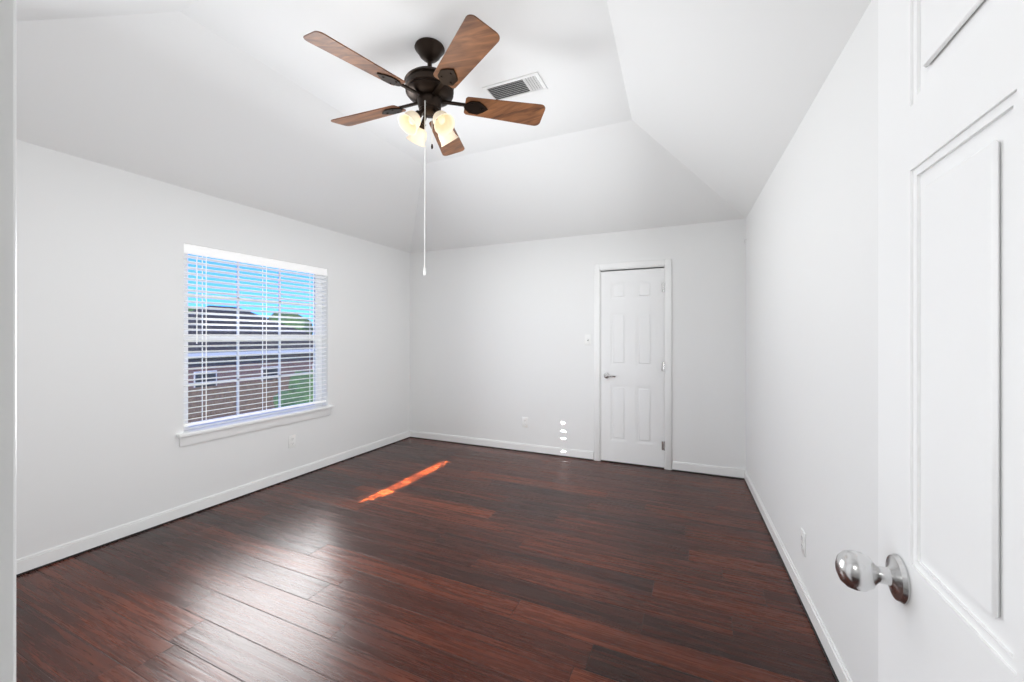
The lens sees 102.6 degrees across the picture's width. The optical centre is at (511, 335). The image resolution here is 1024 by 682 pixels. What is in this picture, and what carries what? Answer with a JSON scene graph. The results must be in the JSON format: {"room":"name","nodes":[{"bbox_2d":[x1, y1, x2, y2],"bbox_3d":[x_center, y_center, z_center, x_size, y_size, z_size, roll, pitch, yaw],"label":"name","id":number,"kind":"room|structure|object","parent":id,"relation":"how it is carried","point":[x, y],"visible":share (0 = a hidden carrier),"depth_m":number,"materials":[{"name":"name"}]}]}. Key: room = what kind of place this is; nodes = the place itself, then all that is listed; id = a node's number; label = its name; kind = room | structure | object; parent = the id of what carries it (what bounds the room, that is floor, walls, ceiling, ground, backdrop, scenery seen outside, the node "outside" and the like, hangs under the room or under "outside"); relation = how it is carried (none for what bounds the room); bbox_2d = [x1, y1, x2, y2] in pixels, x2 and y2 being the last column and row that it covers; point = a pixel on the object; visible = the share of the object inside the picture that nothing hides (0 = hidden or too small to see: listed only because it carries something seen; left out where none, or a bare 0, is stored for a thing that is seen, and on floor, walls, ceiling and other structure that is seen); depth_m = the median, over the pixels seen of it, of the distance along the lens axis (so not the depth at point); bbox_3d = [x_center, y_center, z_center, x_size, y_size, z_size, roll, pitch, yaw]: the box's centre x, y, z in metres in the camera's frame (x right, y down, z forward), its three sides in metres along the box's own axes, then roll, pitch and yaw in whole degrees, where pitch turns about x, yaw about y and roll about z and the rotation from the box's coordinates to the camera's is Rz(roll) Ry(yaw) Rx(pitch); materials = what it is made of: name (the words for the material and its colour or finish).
{"room":"empty bedroom","nodes":[
{"label":"empty bedroom","id":0,"kind":"room"},
{"bbox_2d":[16,139,409,559],"bbox_3d":[-2.301,-0.250,3.519,0.150,3.420,4.580,0,0,24],"label":"wall","id":1,"kind":"structure","parent":0,"point":[99,336],"depth_m":2.79,"materials":[{"name":"white paint"}]},
{"bbox_2d":[16,430,411,576],"bbox_3d":[-2.224,1.295,3.484,0.018,0.090,4.280,0,0,24],"label":"baseboard","id":2,"kind":"structure","parent":1,"relation":"attached to","point":[36,561],"depth_m":2.98,"materials":[{"name":"white paint"}]},
{"bbox_2d":[184,253,321,429],"bbox_3d":[-2.262,0.025,3.677,0.040,1.430,1.300,0,0,24],"label":"window unit","id":3,"kind":"structure","parent":1,"relation":"in","point":[317,392],"depth_m":3.60,"materials":[{"name":"white plastic"}]},
{"bbox_2d":[184,243,326,426],"bbox_3d":[-2.199,-0.004,3.648,0.066,1.369,1.298,0,0,24],"label":"window blinds","id":4,"kind":"object","parent":3,"relation":"attached to","point":[206,252],"visible":0.83,"depth_m":3.51,"materials":[{"name":"white plastic"}]},
{"bbox_2d":[176,405,334,446],"bbox_3d":[-2.185,0.766,3.642,0.130,0.097,1.400,0,0,24],"label":"window sill","id":5,"kind":"structure","parent":1,"relation":"attached to","point":[203,434],"depth_m":3.47,"materials":[{"name":"white paint"}]},
{"bbox_2d":[289,434,295,447],"bbox_3d":[-2.064,0.990,3.850,0.009,0.116,0.072,0,0,24],"label":"electrical outlet","id":6,"kind":"object","parent":1,"relation":"attached to","point":[292,440],"visible":1,"depth_m":3.85,"materials":[{"name":"white plastic"}]},
{"bbox_2d":[16,438,836,681],"bbox_3d":[-0.586,1.400,1.867,4.635,0.120,6.180,0,0,24],"label":"floor","id":7,"kind":"structure","parent":0,"point":[414,560],"depth_m":2.19,"materials":[{"name":"brown wood"}]},
{"bbox_2d":[16,0,871,252],"bbox_3d":[-0.257,-1.605,2.596,4.635,1.010,4.580,0,0,24],"label":"ceiling","id":8,"kind":"structure","parent":0,"point":[661,113],"depth_m":2.60,"materials":[{"name":"white paint"}]},
{"bbox_2d":[303,14,544,274],"bbox_3d":[-0.520,-1.011,2.400,1.299,1.338,1.345,0,0,24],"label":"ceiling fan","id":9,"kind":"object","parent":8,"relation":"hanging from","point":[429,89],"visible":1,"depth_m":2.31,"materials":[{"name":"brown wood"}]},
{"bbox_2d":[482,72,547,100],"bbox_3d":[0.020,-1.675,2.778,0.400,0.010,0.200,0,0,24],"label":"ceiling vent","id":10,"kind":"object","parent":8,"relation":"in","point":[524,85],"visible":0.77,"depth_m":2.77,"materials":[{"name":"white metal"}]},
{"bbox_2d":[410,219,745,469],"bbox_3d":[0.528,-0.250,4.699,4.035,3.420,0.200,0,0,24],"label":"wall","id":11,"kind":"structure","parent":0,"point":[499,349],"depth_m":4.60,"materials":[{"name":"white paint"}]},
{"bbox_2d":[412,431,593,459],"bbox_3d":[-0.226,1.295,4.920,2.420,0.090,0.018,0,0,24],"label":"baseboard","id":12,"kind":"structure","parent":11,"relation":"attached to","point":[563,452],"depth_m":4.84,"materials":[{"name":"white paint"}]},
{"bbox_2d":[522,417,527,426],"bbox_3d":[0.150,1.000,4.755,0.072,0.116,0.009,0,0,24],"label":"electrical outlet","id":13,"kind":"object","parent":11,"relation":"attached to","point":[524,421],"visible":1,"depth_m":4.75,"materials":[{"name":"white plastic"}]},
{"bbox_2d":[585,334,590,344],"bbox_3d":[0.822,0.040,4.446,0.072,0.116,0.020,0,0,24],"label":"light switch","id":14,"kind":"object","parent":11,"relation":"attached to","point":[587,339],"visible":1,"depth_m":4.45,"materials":[{"name":"white plastic"}]},
{"bbox_2d":[601,268,664,467],"bbox_3d":[1.246,0.321,4.261,0.645,2.015,0.082,0,0,24],"label":"closet door","id":15,"kind":"structure","parent":11,"relation":"in","point":[632,366],"depth_m":4.26,"materials":[{"name":"white paint"}]},
{"bbox_2d":[594,259,671,469],"bbox_3d":[1.271,0.285,4.327,0.779,2.110,0.166,0,0,24],"label":"trim","id":16,"kind":"structure","parent":11,"relation":"attached to","point":[666,264],"depth_m":4.20,"materials":[{"name":"white paint"}]},
{"bbox_2d":[672,461,743,478],"bbox_3d":[1.873,1.295,3.972,0.595,0.090,0.018,0,0,24],"label":"baseboard","id":17,"kind":"structure","parent":11,"relation":"attached to","point":[676,466],"depth_m":3.96,"materials":[{"name":"white paint"}]},
{"bbox_2d":[746,0,877,681],"bbox_3d":[1.153,-0.250,1.081,0.394,3.420,6.180,0,0,24],"label":"wall","id":18,"kind":"structure","parent":0,"point":[812,344],"depth_m":1.76,"materials":[{"name":"white paint"}]},
{"bbox_2d":[740,469,852,681],"bbox_3d":[1.377,1.295,1.858,0.187,0.090,4.281,0,0,24],"label":"baseboard","id":19,"kind":"structure","parent":18,"relation":"attached to","point":[833,658],"depth_m":2.02,"materials":[{"name":"white paint"}]},
{"bbox_2d":[801,528,805,556],"bbox_3d":[1.468,1.040,2.069,0.011,0.116,0.072,0,0,24],"label":"electrical outlet","id":20,"kind":"object","parent":18,"relation":"attached to","point":[803,542],"visible":1,"depth_m":2.05,"materials":[{"name":"white plastic"}]},
{"bbox_3d":[-1.268,-0.250,0.638,4.104,3.420,0.120,0,0,24],"label":"wall","id":21,"kind":"structure","parent":0,"visible":0},
{"bbox_2d":[0,0,15,681],"bbox_3d":[-0.034,0.280,0.086,0.927,2.120,0.133,0,0,24],"label":"trim","id":22,"kind":"structure","parent":21,"relation":"attached to","point":[7,340],"depth_m":0.29,"materials":[{"name":"white paint"}]},
{"bbox_2d":[835,0,1023,681],"bbox_3d":[0.481,0.321,0.342,0.193,2.015,0.764,0,0,24],"label":"entry door","id":23,"kind":"structure","parent":21,"relation":"in","point":[946,575],"depth_m":0.50,"materials":[{"name":"white paint"}]},
{"label":"outside","id":24,"kind":"structure","parent":0,"visible":0},
{"bbox_3d":[-38.045,4.490,33.768,89.800,0.300,150.000,0,0,24],"label":"lawn","id":25,"kind":"structure","parent":24,"visible":0},
{"bbox_2d":[188,378,289,422],"bbox_3d":[-15.834,3.415,19.619,0.110,1.850,38.490,0,0,24],"label":"fence","id":26,"kind":"object","parent":25,"relation":"on","point":[213,412],"depth_m":21.64,"materials":[{"name":"brown wood"}]},
{"bbox_2d":[188,305,312,387],"bbox_3d":[-21.020,1.090,29.921,10.900,6.500,12.900,0,0,24],"label":"house","id":27,"kind":"structure","parent":25,"relation":"on","point":[242,348],"depth_m":27.19,"materials":[{"name":"brick"}]},
{"bbox_2d":[268,313,312,333],"bbox_3d":[-24.820,0.802,45.290,6.080,7.075,5.037,0,0,24],"label":"tree","id":28,"kind":"object","parent":25,"relation":"on","point":[291,319],"depth_m":44.07,"materials":[{"name":"green plant"}]},
{"bbox_2d":[273,371,312,407],"bbox_3d":[-9.071,2.945,18.326,2.628,2.790,2.540,0,0,24],"label":"tree","id":29,"kind":"object","parent":25,"relation":"on","point":[295,391],"depth_m":17.49,"materials":[{"name":"green plant"}]}
]}

